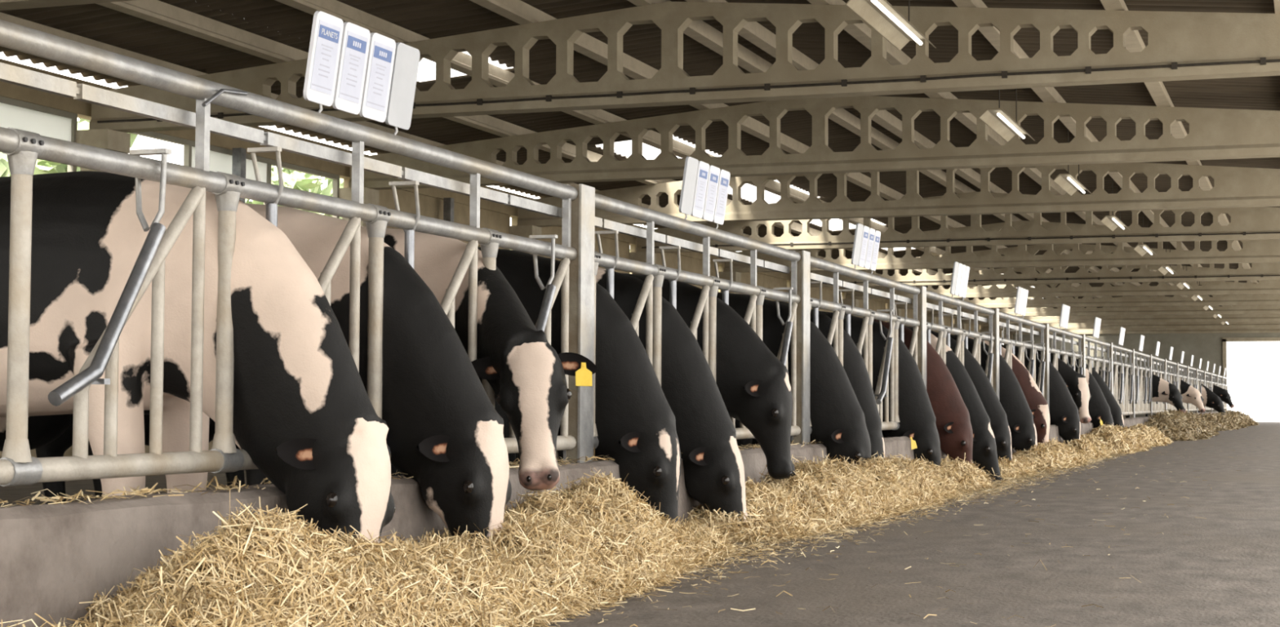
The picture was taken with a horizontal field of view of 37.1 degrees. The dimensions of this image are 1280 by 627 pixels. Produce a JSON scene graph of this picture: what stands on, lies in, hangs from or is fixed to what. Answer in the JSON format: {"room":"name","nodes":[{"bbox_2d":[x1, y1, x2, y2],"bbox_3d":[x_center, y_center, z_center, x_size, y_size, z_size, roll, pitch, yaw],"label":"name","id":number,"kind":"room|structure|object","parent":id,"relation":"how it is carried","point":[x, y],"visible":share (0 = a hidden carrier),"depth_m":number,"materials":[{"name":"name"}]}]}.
{"room":"farm building","nodes":[
{"label":"farm building","id":0,"kind":"room"},
{"bbox_2d":[0,58,1002,457],"bbox_3d":[0.821,0.442,33.882,0.150,3.517,72.400,-1,-3,19],"label":"wall","id":1,"kind":"structure","parent":0,"point":[493,215],"depth_m":24.32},
{"bbox_2d":[0,95,77,172],"bbox_3d":[-5.856,-1.472,14.984,0.060,0.850,4.595,-1,-3,19],"label":"window","id":2,"kind":"structure","parent":1,"relation":"in","point":[42,120],"depth_m":16.67,"materials":[{"name":"white glass"}]},
{"bbox_2d":[128,131,339,217],"bbox_3d":[-4.224,-1.255,19.594,0.060,0.850,4.595,-1,-3,19],"label":"window","id":3,"kind":"structure","parent":1,"relation":"in","point":[220,158],"depth_m":19.59,"materials":[{"name":"white"}]},
{"bbox_2d":[0,0,1279,308],"bbox_3d":[6.594,-1.614,33.041,11.400,0.648,74.485,-1,-3,19],"label":"ceiling","id":4,"kind":"structure","parent":0,"point":[194,37],"depth_m":18.15,"materials":[{"name":"white"}]},
{"bbox_2d":[844,0,936,49],"bbox_3d":[1.644,-2.228,12.372,0.260,0.752,1.600,-1,-3,19],"label":"ceiling lamp","id":5,"kind":"object","parent":4,"relation":"hanging from","point":[881,15],"visible":1,"depth_m":12.35,"materials":[{"name":"plastic"}]},
{"bbox_2d":[978,88,1034,142],"bbox_3d":[3.276,-2.010,16.982,0.260,0.752,1.600,-1,-3,19],"label":"ceiling lamp","id":6,"kind":"object","parent":4,"relation":"hanging from","point":[996,118],"visible":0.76,"depth_m":16.88,"materials":[{"name":"plastic"}]},
{"bbox_2d":[1053,128,1093,195],"bbox_3d":[4.909,-1.793,21.591,0.260,0.752,1.600,-1,-3,19],"label":"ceiling lamp","id":7,"kind":"object","parent":4,"relation":"hanging from","point":[1068,182],"visible":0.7,"depth_m":21.47,"materials":[{"name":"plastic"}]},
{"bbox_2d":[1100,177,1131,231],"bbox_3d":[6.541,-1.575,26.201,0.260,0.752,1.600,-1,-3,19],"label":"ceiling lamp","id":8,"kind":"object","parent":4,"relation":"hanging from","point":[1112,222],"visible":0.76,"depth_m":26.07,"materials":[{"name":"plastic"}]},
{"bbox_2d":[1133,212,1158,256],"bbox_3d":[8.173,-1.358,30.811,0.260,0.752,1.600,-1,-3,19],"label":"ceiling lamp","id":9,"kind":"object","parent":4,"relation":"hanging from","point":[1142,249],"visible":0.76,"depth_m":30.65,"materials":[{"name":"plastic"}]},
{"bbox_2d":[0,422,1279,626],"bbox_3d":[6.013,2.156,31.112,11.450,0.151,74.800,-1,-3,19],"label":"floor","id":10,"kind":"structure","parent":0,"point":[1224,570],"depth_m":7.60,"materials":[{"name":"concrete"}]},
{"bbox_2d":[75,128,130,440],"bbox_3d":[-4.858,-0.115,17.166,0.340,3.055,0.340,-1,-3,19],"label":"column","id":11,"kind":"structure","parent":10,"relation":"on","point":[108,139],"depth_m":17.09,"materials":[{"name":"concrete"}]},
{"bbox_2d":[88,1,1279,133],"bbox_3d":[0.257,-2.108,15.434,11.000,0.821,0.228,-1,-3,19],"label":"roof beam","id":12,"kind":"structure","parent":11,"relation":"on","point":[1182,45],"depth_m":15.06,"materials":[{"name":"metal"}]},
{"bbox_2d":[0,170,395,543],"bbox_3d":[-1.918,0.248,5.722,2.608,1.330,0.697,-1,-3,19],"label":"cow","id":13,"kind":"object","parent":10,"relation":"on","point":[304,415],"visible":0.66,"depth_m":5.34},
{"bbox_2d":[231,147,246,203],"bbox_3d":[-4.098,-0.084,19.401,0.100,3.205,0.100,-1,-3,19],"label":"column","id":14,"kind":"structure","parent":10,"relation":"on","point":[238,164],"depth_m":19.42,"materials":[{"name":"metal"}]},
{"bbox_2d":[0,203,511,545],"bbox_3d":[-1.667,0.289,6.587,2.662,1.331,0.696,-1,-3,19],"label":"cow","id":15,"kind":"object","parent":10,"relation":"on","point":[445,432],"visible":0.17,"depth_m":6.16},
{"bbox_2d":[35,226,596,504],"bbox_3d":[-1.361,0.329,7.430,2.666,1.331,0.711,-1,-3,23],"label":"cow","id":16,"kind":"object","parent":10,"relation":"on","point":[526,374],"visible":0.23,"depth_m":6.83},
{"bbox_2d":[338,186,379,226],"bbox_3d":[-3.225,0.103,21.775,0.340,3.055,0.340,-1,-3,19],"label":"column","id":17,"kind":"structure","parent":10,"relation":"on","point":[371,196],"depth_m":21.72,"materials":[{"name":"concrete"}]},
{"bbox_2d":[348,95,1279,189],"bbox_3d":[1.894,-1.890,20.057,11.000,0.821,0.200,-1,-3,19],"label":"roof beam","id":18,"kind":"structure","parent":17,"relation":"on","point":[1214,133],"depth_m":19.81,"materials":[{"name":"metal"}]},
{"bbox_2d":[0,467,737,626],"bbox_3d":[-0.436,0.696,5.962,0.812,0.418,5.319,-1,-3,19],"label":"heap","id":19,"kind":"object","parent":10,"relation":"on","point":[584,544],"visible":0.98,"depth_m":5.08,"materials":[{"name":"beige plant"}]},
{"bbox_2d":[208,246,680,524],"bbox_3d":[-1.044,0.376,8.422,2.608,1.332,0.685,-1,-3,19],"label":"cow","id":20,"kind":"object","parent":10,"relation":"on","point":[635,421],"visible":0.12,"depth_m":7.98},
{"bbox_2d":[443,197,453,222],"bbox_3d":[-2.431,0.138,24.110,0.100,3.205,0.100,-1,-3,19],"label":"column","id":21,"kind":"structure","parent":10,"relation":"on","point":[448,202],"depth_m":24.13,"materials":[{"name":"metal"}]},
{"bbox_2d":[509,225,542,255],"bbox_3d":[-1.593,0.320,26.385,0.340,3.055,0.340,-1,-3,19],"label":"column","id":22,"kind":"structure","parent":10,"relation":"on","point":[525,231],"depth_m":26.30,"materials":[{"name":"concrete"}]},
{"bbox_2d":[517,162,1279,226],"bbox_3d":[3.526,-1.673,24.666,11.000,0.821,0.200,-1,-3,19],"label":"roof beam","id":23,"kind":"structure","parent":22,"relation":"on","point":[1233,186],"depth_m":24.28,"materials":[{"name":"metal"}]},
{"bbox_2d":[563,183,595,462],"bbox_3d":[-0.251,0.242,7.861,0.072,1.540,0.156,-1,-3,19],"label":"fence post","id":24,"kind":"object","parent":10,"relation":"on","point":[581,269],"visible":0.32,"depth_m":7.82,"materials":[{"name":"metal"}]},
{"bbox_2d":[593,193,800,448],"bbox_3d":[0.347,0.103,9.568,0.137,1.082,3.450,-1,-3,19],"label":"panel","id":25,"kind":"object","parent":24,"relation":"attached to","point":[651,294],"visible":0.54,"depth_m":9.41,"materials":[{"name":"metal"}]},
{"bbox_2d":[679,155,729,228],"bbox_3d":[0.320,-0.586,9.461,0.058,0.308,0.700,-1,-3,19],"label":"card holder","id":26,"kind":"object","parent":25,"relation":"on","point":[704,187],"visible":0.98,"depth_m":9.42,"materials":[{"name":"grey plastic"}]},
{"bbox_2d":[0,410,1226,626],"bbox_3d":[8.798,2.011,33.361,0.245,0.409,65.880,-1,-3,19],"label":"kerb","id":27,"kind":"object","parent":10,"relation":"on","point":[55,558],"depth_m":4.66,"materials":[{"name":"concrete"}]},
{"bbox_2d":[0,440,821,507],"bbox_3d":[-0.212,0.602,7.949,0.278,0.090,9.134,-1,-3,19],"label":"straw","id":28,"kind":"object","parent":27,"relation":"on","point":[136,491],"visible":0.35,"depth_m":4.99,"materials":[{"name":"plant"}]},
{"bbox_2d":[629,252,656,275],"bbox_3d":[0.039,0.538,30.994,0.340,3.055,0.340,-1,-3,19],"label":"column","id":29,"kind":"structure","parent":10,"relation":"on","point":[639,256],"depth_m":30.91,"materials":[{"name":"concrete"}]},
{"bbox_2d":[635,191,1279,253],"bbox_3d":[5.154,-1.456,29.263,11.000,0.821,0.228,-1,-3,19],"label":"roof beam","id":30,"kind":"structure","parent":29,"relation":"on","point":[1257,222],"depth_m":29.02,"materials":[{"name":"metal"}]},
{"bbox_2d":[557,266,747,525],"bbox_3d":[-0.724,0.431,9.214,2.683,1.369,0.705,-1,-3,19],"label":"cow","id":31,"kind":"object","parent":10,"relation":"on","point":[713,468],"visible":0.08,"depth_m":8.76},
{"bbox_2d":[515,292,871,467],"bbox_3d":[0.171,0.537,11.807,2.633,1.333,0.667,-1,-3,19],"label":"cow","id":32,"kind":"object","parent":10,"relation":"on","point":[837,419],"visible":0.12,"depth_m":11.37},
{"bbox_2d":[621,272,795,479],"bbox_3d":[-0.460,0.452,10.028,2.636,1.334,0.693,-1,-3,19],"label":"cow","id":33,"kind":"object","parent":10,"relation":"on","point":[753,384],"visible":0.18,"depth_m":9.58},
{"bbox_2d":[557,300,884,460],"bbox_3d":[0.403,0.592,12.631,2.511,1.366,0.666,-1,-3,19],"label":"cow","id":34,"kind":"object","parent":10,"relation":"on","point":[855,367],"visible":0.06,"depth_m":12.20},
{"bbox_2d":[718,271,741,293],"bbox_3d":[1.672,0.756,35.604,0.340,3.055,0.340,-1,-3,19],"label":"column","id":35,"kind":"structure","parent":10,"relation":"on","point":[724,275],"depth_m":35.53,"materials":[{"name":"concrete"}]},
{"bbox_2d":[724,220,1279,272],"bbox_3d":[6.791,-1.238,33.886,11.000,0.821,0.200,-1,-3,19],"label":"roof beam","id":36,"kind":"structure","parent":35,"relation":"on","point":[1256,251],"depth_m":33.66,"materials":[{"name":"metal"}]},
{"bbox_2d":[791,250,809,444],"bbox_3d":[0.949,0.402,11.252,0.072,1.540,0.156,-1,-3,19],"label":"fence post","id":37,"kind":"object","parent":10,"relation":"on","point":[802,364],"visible":0.61,"depth_m":11.20,"materials":[{"name":"metal"}]},
{"bbox_2d":[809,255,920,434],"bbox_3d":[1.547,0.263,12.958,0.137,1.082,3.450,-1,-3,19],"label":"panel","id":38,"kind":"object","parent":37,"relation":"attached to","point":[890,357],"visible":0.62,"depth_m":13.04,"materials":[{"name":"metal"}]},
{"bbox_2d":[851,222,880,273],"bbox_3d":[1.521,-0.426,12.851,0.058,0.308,0.700,-1,-3,19],"label":"card holder","id":39,"kind":"object","parent":38,"relation":"on","point":[867,239],"visible":1,"depth_m":12.81,"materials":[{"name":"grey plastic"}]},
{"bbox_2d":[678,450,964,542],"bbox_3d":[1.227,0.956,10.876,0.697,0.360,5.126,-1,-3,19],"label":"heap","id":40,"kind":"object","parent":10,"relation":"on","point":[827,495],"visible":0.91,"depth_m":9.79,"materials":[{"name":"beige plant"}]},
{"bbox_2d":[842,298,858,316],"bbox_3d":[4.936,1.191,44.824,0.340,3.055,0.340,-1,-3,19],"label":"column","id":41,"kind":"structure","parent":10,"relation":"on","point":[846,301],"depth_m":44.73,"materials":[{"name":"concrete"}]},
{"bbox_2d":[845,264,1279,299],"bbox_3d":[10.055,-0.802,43.105,11.000,0.821,0.200,-1,-3,19],"label":"roof beam","id":42,"kind":"structure","parent":41,"relation":"on","point":[1263,286],"depth_m":42.91,"materials":[{"name":"metal"}]},
{"bbox_2d":[820,311,940,466],"bbox_3d":[0.998,0.664,14.232,2.565,1.358,0.666,-1,-3,19],"label":"cow","id":43,"kind":"object","parent":10,"relation":"on","point":[917,420],"visible":0.13,"depth_m":13.80},
{"bbox_2d":[885,308,901,322],"bbox_3d":[6.569,1.408,49.433,0.340,3.055,0.340,-1,-3,19],"label":"column","id":44,"kind":"structure","parent":10,"relation":"on","point":[898,310],"depth_m":49.37,"materials":[{"name":"concrete"}]},
{"bbox_2d":[894,280,1279,309],"bbox_3d":[11.688,-0.585,47.715,11.000,0.821,0.200,-1,-3,19],"label":"roof beam","id":45,"kind":"structure","parent":44,"relation":"on","point":[1267,299],"depth_m":47.49,"materials":[{"name":"metal"}]},
{"bbox_2d":[532,444,1255,626],"bbox_3d":[4.461,1.405,17.024,1.857,0.048,29.605,-1,-3,19],"label":"straw","id":46,"kind":"object","parent":10,"relation":"on","point":[1044,472],"visible":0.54,"depth_m":8.59,"materials":[{"name":"beige plant"}]},
{"bbox_2d":[913,285,926,388],"bbox_3d":[2.150,0.562,14.642,0.072,1.540,0.156,-1,-3,19],"label":"fence post","id":47,"kind":"object","parent":10,"relation":"on","point":[922,296],"visible":0.29,"depth_m":14.60,"materials":[{"name":"metal"}]},
{"bbox_2d":[912,289,995,386],"bbox_3d":[2.748,0.423,16.348,0.137,1.082,3.450,-1,-3,19],"label":"panel","id":48,"kind":"object","parent":47,"relation":"attached to","point":[944,331],"visible":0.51,"depth_m":16.33,"materials":[{"name":"metal"}]},
{"bbox_2d":[950,261,969,300],"bbox_3d":[2.721,-0.266,16.241,0.058,0.308,0.700,-1,-3,19],"label":"card holder","id":49,"kind":"object","parent":48,"relation":"on","point":[960,276],"visible":0.97,"depth_m":16.20,"materials":[{"name":"grey plastic"}]},
{"bbox_2d":[873,319,973,465],"bbox_3d":[1.364,0.694,15.200,2.609,1.327,0.666,-1,-3,19],"label":"cow","id":50,"kind":"object","parent":10,"relation":"on","point":[953,425],"visible":0.12,"depth_m":14.74},
{"bbox_2d":[926,316,936,331],"bbox_3d":[8.201,1.626,54.043,0.340,3.055,0.340,-1,-3,19],"label":"column","id":51,"kind":"structure","parent":10,"relation":"on","point":[928,318],"depth_m":53.95,"materials":[{"name":"metal"}]},
{"bbox_2d":[926,284,1279,316],"bbox_3d":[13.320,-0.367,52.324,11.000,0.821,0.200,-1,-3,19],"label":"roof beam","id":52,"kind":"structure","parent":51,"relation":"on","point":[1270,308],"depth_m":52.10,"materials":[{"name":"metal"}]},
{"bbox_2d":[903,324,1003,480],"bbox_3d":[1.689,0.756,15.990,2.700,1.375,0.677,-1,-3,19],"label":"cow","id":53,"kind":"object","parent":10,"relation":"on","point":[984,453],"visible":0.06,"depth_m":15.52},
{"bbox_2d":[920,453,997,491],"bbox_3d":[2.411,1.168,14.335,0.591,0.264,2.432,-1,-3,19],"label":"heap","id":54,"kind":"object","parent":10,"relation":"on","point":[966,476],"visible":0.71,"depth_m":13.81,"materials":[{"name":"plant"}]},
{"bbox_2d":[953,323,965,329],"bbox_3d":[9.834,1.843,58.653,0.340,3.055,0.340,-1,-3,19],"label":"column","id":55,"kind":"structure","parent":10,"relation":"on","point":[955,325],"depth_m":58.57,"materials":[{"name":"metal"}]},
{"bbox_2d":[956,295,1279,324],"bbox_3d":[14.952,-0.150,56.934,11.000,0.821,0.200,-1,-3,19],"label":"roof beam","id":56,"kind":"structure","parent":55,"relation":"on","point":[1256,317],"depth_m":56.77,"materials":[{"name":"metal"}]},
{"bbox_2d":[910,326,1012,462],"bbox_3d":[1.960,0.780,16.801,2.674,1.348,0.692,-1,-3,19],"label":"cow","id":57,"kind":"object","parent":10,"relation":"on","point":[999,424],"visible":0.05,"depth_m":16.34},
{"bbox_2d":[979,328,989,341],"bbox_3d":[11.466,2.061,63.262,0.340,3.055,0.340,-1,-3,19],"label":"column","id":58,"kind":"structure","parent":10,"relation":"on","point":[985,330],"depth_m":63.16,"materials":[{"name":"metal"}]},
{"bbox_2d":[982,305,1279,329],"bbox_3d":[16.585,0.068,61.544,11.000,0.821,0.200,-1,-3,19],"label":"roof beam","id":59,"kind":"structure","parent":58,"relation":"on","point":[1266,323],"depth_m":61.34,"materials":[{"name":"metal"}]},
{"bbox_2d":[950,333,1037,451],"bbox_3d":[2.572,0.869,18.587,2.631,1.356,0.678,-1,-3,19],"label":"cow","id":60,"kind":"object","parent":10,"relation":"on","point":[1020,416],"visible":0.12,"depth_m":18.14},
{"bbox_2d":[988,307,999,399],"bbox_3d":[3.350,0.722,18.032,0.072,1.540,0.156,-1,-3,19],"label":"fence post","id":61,"kind":"object","parent":10,"relation":"on","point":[996,316],"visible":0.45,"depth_m":17.98,"materials":[{"name":"metal"}]},
{"bbox_2d":[987,311,1045,396],"bbox_3d":[3.948,0.583,19.738,0.137,1.082,3.450,-1,-3,19],"label":"panel","id":62,"kind":"object","parent":61,"relation":"attached to","point":[1010,344],"visible":0.4,"depth_m":20.01,"materials":[{"name":"metal"}]},
{"bbox_2d":[1013,286,1028,318],"bbox_3d":[3.922,-0.106,19.631,0.058,0.308,0.700,-1,-3,19],"label":"card holder","id":63,"kind":"object","parent":62,"relation":"on","point":[1021,299],"visible":0.98,"depth_m":19.58,"materials":[{"name":"grey plastic"}]},
{"bbox_2d":[973,454,1038,479],"bbox_3d":[3.170,1.301,16.485,0.572,0.201,2.409,-1,-3,19],"label":"heap","id":64,"kind":"object","parent":10,"relation":"on","point":[1013,469],"visible":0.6,"depth_m":16.05,"materials":[{"name":"plant"}]},
{"bbox_2d":[1003,334,1013,344],"bbox_3d":[13.098,2.279,67.872,0.340,3.055,0.340,-1,-3,19],"label":"column","id":65,"kind":"structure","parent":10,"relation":"on","point":[1005,335],"depth_m":67.80,"materials":[{"name":"metal"}]},
{"bbox_2d":[1004,314,1279,334],"bbox_3d":[18.217,0.285,66.153,11.000,0.821,0.200,-1,-3,19],"label":"roof beam","id":66,"kind":"structure","parent":65,"relation":"on","point":[1237,330],"depth_m":65.98,"materials":[{"name":"metal"}]},
{"bbox_2d":[968,337,1049,445],"bbox_3d":[2.846,0.893,19.397,2.610,1.328,0.689,-1,-3,19],"label":"cow","id":67,"kind":"object","parent":10,"relation":"on","point":[1038,406],"visible":0.09,"depth_m":18.93},
{"bbox_2d":[1001,344,1080,444],"bbox_3d":[3.761,1.015,21.982,2.605,1.329,0.706,-1,-3,19],"label":"cow","id":68,"kind":"object","parent":10,"relation":"on","point":[1064,411],"visible":0.11,"depth_m":21.53},
{"bbox_2d":[1042,323,1049,413],"bbox_3d":[4.551,0.882,21.422,0.072,1.540,0.156,-1,-3,19],"label":"fence post","id":69,"kind":"object","parent":10,"relation":"on","point":[1046,329],"visible":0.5,"depth_m":21.37,"materials":[{"name":"metal"}]},
{"bbox_2d":[1040,325,1082,374],"bbox_3d":[5.149,0.743,23.128,0.137,1.082,3.450,-1,-3,19],"label":"panel","id":70,"kind":"object","parent":69,"relation":"attached to","point":[1064,353],"visible":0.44,"depth_m":23.13,"materials":[{"name":"metal"}]},
{"bbox_2d":[1058,303,1070,330],"bbox_3d":[5.122,0.054,23.021,0.058,0.308,0.700,-1,-3,19],"label":"card holder","id":71,"kind":"object","parent":70,"relation":"on","point":[1064,314],"visible":0.97,"depth_m":22.96,"materials":[{"name":"grey plastic"}]},
{"bbox_2d":[1012,436,1089,470],"bbox_3d":[4.095,1.380,19.027,0.631,0.282,3.200,-1,-3,19],"label":"heap","id":72,"kind":"object","parent":10,"relation":"on","point":[1054,454],"visible":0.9,"depth_m":18.08,"materials":[{"name":"plant"}]},
{"bbox_2d":[1026,348,1091,423],"bbox_3d":[4.061,1.053,22.782,2.636,1.329,0.707,-1,-3,19],"label":"cow","id":73,"kind":"object","parent":10,"relation":"on","point":[1076,383],"visible":0.12,"depth_m":22.30},
{"bbox_2d":[1050,352,1113,428],"bbox_3d":[4.982,1.175,25.365,2.649,1.329,0.709,-1,-3,19],"label":"cow","id":74,"kind":"object","parent":10,"relation":"on","point":[1100,412],"visible":0.07,"depth_m":24.92},
{"bbox_2d":[1078,333,1085,376],"bbox_3d":[5.751,1.042,24.812,0.072,1.540,0.156,-1,-3,19],"label":"fence post","id":75,"kind":"object","parent":10,"relation":"on","point":[1082,340],"visible":0.3,"depth_m":24.77,"materials":[{"name":"metal"}]},
{"bbox_2d":[1076,336,1111,389],"bbox_3d":[6.349,0.903,26.518,0.137,1.082,3.450,-1,-3,19],"label":"panel","id":76,"kind":"object","parent":75,"relation":"attached to","point":[1103,361],"visible":0.41,"depth_m":26.86,"materials":[{"name":"metal"}]},
{"bbox_2d":[1092,316,1101,339],"bbox_3d":[6.323,0.214,26.412,0.058,0.308,0.700,-1,-3,19],"label":"card holder","id":77,"kind":"object","parent":76,"relation":"on","point":[1096,328],"visible":0.94,"depth_m":26.35,"materials":[{"name":"grey plastic"}]},
{"bbox_2d":[1061,433,1113,459],"bbox_3d":[5.115,1.516,21.917,0.626,0.287,3.107,-1,-3,19],"label":"heap","id":78,"kind":"object","parent":10,"relation":"on","point":[1090,446],"visible":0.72,"depth_m":21.20,"materials":[{"name":"plant"}]},
{"bbox_2d":[1069,356,1124,426],"bbox_3d":[5.290,1.213,26.162,2.696,1.329,0.711,-1,-3,19],"label":"cow","id":79,"kind":"object","parent":10,"relation":"on","point":[1116,411],"visible":0.04,"depth_m":25.71},
{"bbox_2d":[1109,342,1113,395],"bbox_3d":[6.952,1.202,28.202,0.072,1.540,0.156,-1,-3,19],"label":"fence post","id":80,"kind":"object","parent":10,"relation":"on","point":[1111,344],"visible":0.34,"depth_m":28.15,"materials":[{"name":"metal"}]},
{"bbox_2d":[1106,344,1133,415],"bbox_3d":[7.550,1.063,29.909,0.137,1.082,3.450,-1,-3,19],"label":"panel","id":81,"kind":"object","parent":80,"relation":"attached to","point":[1122,393],"visible":0.68,"depth_m":30.14,"materials":[{"name":"metal"}]},
{"bbox_2d":[1086,422,1151,453],"bbox_3d":[6.353,1.622,25.220,0.751,0.389,4.223,-1,-3,19],"label":"heap","id":82,"kind":"object","parent":10,"relation":"on","point":[1118,439],"visible":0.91,"depth_m":23.90,"materials":[{"name":"plant"}]},
{"bbox_2d":[1128,349,1134,417],"bbox_3d":[8.152,1.362,31.592,0.072,1.540,0.156,-1,-3,19],"label":"fence post","id":83,"kind":"object","parent":10,"relation":"on","point":[1132,415],"visible":0.46,"depth_m":31.54,"materials":[{"name":"metal"}]},
{"bbox_2d":[1128,351,1151,414],"bbox_3d":[8.750,1.223,33.299,0.137,1.082,3.450,-1,-3,19],"label":"panel","id":84,"kind":"object","parent":83,"relation":"attached to","point":[1142,388],"visible":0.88,"depth_m":33.33,"materials":[{"name":"metal"}]},
{"bbox_2d":[1093,366,1186,417],"bbox_3d":[8.687,1.649,35.501,2.858,1.318,0.665,-1,-3,18],"label":"cow","id":85,"kind":"object","parent":10,"relation":"on","point":[1163,391],"visible":0.2,"depth_m":35.03},
{"bbox_2d":[1146,354,1152,416],"bbox_3d":[9.352,1.522,34.983,0.072,1.540,0.156,-1,-3,19],"label":"fence post","id":86,"kind":"object","parent":10,"relation":"on","point":[1150,357],"visible":0.45,"depth_m":34.92,"materials":[{"name":"metal"}]},
{"bbox_2d":[1146,355,1165,413],"bbox_3d":[9.950,1.380,36.689,0.137,1.078,3.450,-1,-3,19],"label":"panel","id":87,"kind":"object","parent":86,"relation":"attached to","point":[1157,406],"visible":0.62,"depth_m":36.71,"materials":[{"name":"metal"}]},
{"bbox_2d":[1131,422,1173,446],"bbox_3d":[7.786,1.833,29.276,0.771,0.354,4.621,-1,-3,19],"label":"heap","id":88,"kind":"object","parent":10,"relation":"on","point":[1153,437],"visible":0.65,"depth_m":28.06,"materials":[{"name":"plant"}]},
{"bbox_2d":[1162,358,1166,410],"bbox_3d":[10.553,1.682,38.373,0.072,1.540,0.156,-1,-3,19],"label":"fence post","id":89,"kind":"object","parent":10,"relation":"on","point":[1165,362],"visible":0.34,"depth_m":38.33,"materials":[{"name":"metal"}]},
{"bbox_2d":[1161,360,1177,411],"bbox_3d":[11.151,1.540,40.079,0.137,1.078,3.450,-1,-3,19],"label":"panel","id":90,"kind":"object","parent":89,"relation":"attached to","point":[1173,380],"visible":0.44,"depth_m":40.12,"materials":[{"name":"metal"}]},
{"bbox_2d":[1176,362,1178,389],"bbox_3d":[11.754,1.842,41.763,0.072,1.540,0.156,-1,-3,19],"label":"fence post","id":91,"kind":"object","parent":10,"relation":"on","point":[1177,365],"visible":0.25,"depth_m":41.73,"materials":[{"name":"metal"}]},
{"bbox_2d":[1173,364,1187,411],"bbox_3d":[12.351,1.700,43.469,0.137,1.078,3.450,-1,-3,19],"label":"panel","id":92,"kind":"object","parent":91,"relation":"attached to","point":[1181,376],"visible":0.41,"depth_m":43.73,"materials":[{"name":"metal"}]},
{"bbox_2d":[1155,373,1205,414],"bbox_3d":[11.341,2.007,43.096,2.794,1.318,0.669,-1,-3,19],"label":"cow","id":93,"kind":"object","parent":10,"relation":"on","point":[1190,394],"visible":0.16,"depth_m":42.60},
{"bbox_2d":[1143,408,1220,440],"bbox_3d":[10.757,2.121,37.258,1.116,0.536,12.682,-1,-3,19],"label":"heap","id":94,"kind":"object","parent":10,"relation":"on","point":[1176,425],"visible":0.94,"depth_m":32.41,"materials":[{"name":"beige plant"}]},
{"bbox_2d":[1186,365,1189,413],"bbox_3d":[12.954,2.002,45.153,0.072,1.540,0.156,-1,-3,19],"label":"fence post","id":95,"kind":"object","parent":10,"relation":"on","point":[1188,404],"visible":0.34,"depth_m":45.10,"materials":[{"name":"metal"}]},
{"bbox_2d":[1184,366,1197,411],"bbox_3d":[13.552,1.860,46.859,0.137,1.078,3.450,-1,-3,19],"label":"panel","id":96,"kind":"object","parent":95,"relation":"attached to","point":[1192,381],"visible":0.56,"depth_m":47.15,"materials":[{"name":"metal"}]},
{"bbox_2d":[1145,384,1234,416],"bbox_3d":[16.170,2.647,56.649,2.847,1.318,0.665,-1,-3,18],"label":"cow","id":97,"kind":"object","parent":10,"relation":"on","point":[1224,394],"visible":0.15,"depth_m":56.14},
{"bbox_2d":[1200,383,1226,415],"bbox_3d":[14.081,2.365,50.665,2.906,1.318,0.665,-1,-3,18],"label":"cow","id":98,"kind":"object","parent":10,"relation":"on","point":[1211,400],"visible":0.2,"depth_m":50.17},
{"bbox_2d":[1200,408,1259,431],"bbox_3d":[15.940,2.808,51.575,1.360,0.523,18.212,-1,-3,19],"label":"heap","id":99,"kind":"object","parent":10,"relation":"on","point":[1233,420],"visible":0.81,"depth_m":47.48,"materials":[{"name":"plant"}]},
{"bbox_3d":[3.304,0.973,40.214,0.340,3.055,0.340,-1,-3,19],"label":"column","id":100,"kind":"structure","parent":10,"relation":"on","visible":0},
{"bbox_2d":[809,244,1279,287],"bbox_3d":[8.418,-1.021,38.482,11.000,0.821,0.228,-1,-3,19],"label":"roof beam","id":101,"kind":"structure","parent":100,"relation":"on","point":[1258,271],"depth_m":38.31,"materials":[{"name":"metal"}]},
{"bbox_3d":[-6.490,-0.332,12.556,0.340,3.055,0.340,-1,-3,19],"label":"column","id":102,"kind":"structure","parent":10,"relation":"on","visible":0},
{"bbox_2d":[0,0,133,10],"bbox_3d":[-1.371,-2.325,10.837,11.000,0.821,0.200,-1,-3,19],"label":"roof beam","id":103,"kind":"structure","parent":102,"relation":"on","point":[4,4],"depth_m":11.61,"materials":[{"name":"concrete"}]},
{"bbox_3d":[-1.789,0.037,3.520,0.072,1.540,0.156,-1,-3,19],"label":"fence post","id":104,"kind":"object","parent":10,"relation":"on","visible":0},
{"bbox_2d":[0,19,577,486],"bbox_3d":[-1.033,-0.081,5.671,0.137,1.082,4.525,-1,-3,19],"label":"panel","id":105,"kind":"object","parent":104,"relation":"attached to","point":[22,148],"visible":0.73,"depth_m":5.20,"materials":[{"name":"metal"}]},
{"bbox_2d":[302,10,419,134],"bbox_3d":[-0.880,-0.746,6.071,0.058,0.308,0.700,-1,-3,19],"label":"information sign","id":106,"kind":"object","parent":105,"relation":"on","point":[353,69],"visible":1,"depth_m":6.03,"materials":[{"name":"white plastic"}]},
{"bbox_2d":[1004,315,1279,417],"bbox_3d":[18.394,1.799,66.141,11.450,3.905,0.200,-1,-3,19],"label":"wall","id":107,"kind":"structure","parent":0,"point":[1208,347],"depth_m":66.00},
{"bbox_2d":[1222,337,1279,410],"bbox_3d":[21.870,2.248,64.751,3.980,2.875,0.060,-1,-3,19],"label":"door frame","id":108,"kind":"structure","parent":107,"relation":"in","point":[1248,339],"depth_m":65.30,"materials":[{"name":"metal"}]},
{"label":"outside","id":109,"kind":"structure","parent":0,"visible":0},
{"bbox_2d":[1241,412,1279,422],"bbox_3d":[20.004,3.481,56.466,120.000,0.240,200.000,-1,-3,19],"label":"yard","id":110,"kind":"structure","parent":109,"point":[1258,416],"depth_m":98.59,"materials":[{"name":"white"}]},
{"bbox_2d":[0,117,630,273],"bbox_3d":[-6.571,-0.336,24.634,2.081,4.772,46.441,-1,-3,19],"label":"hedge","id":111,"kind":"object","parent":110,"relation":"on","point":[292,179],"visible":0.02,"depth_m":27.68,"materials":[{"name":"green plant"}]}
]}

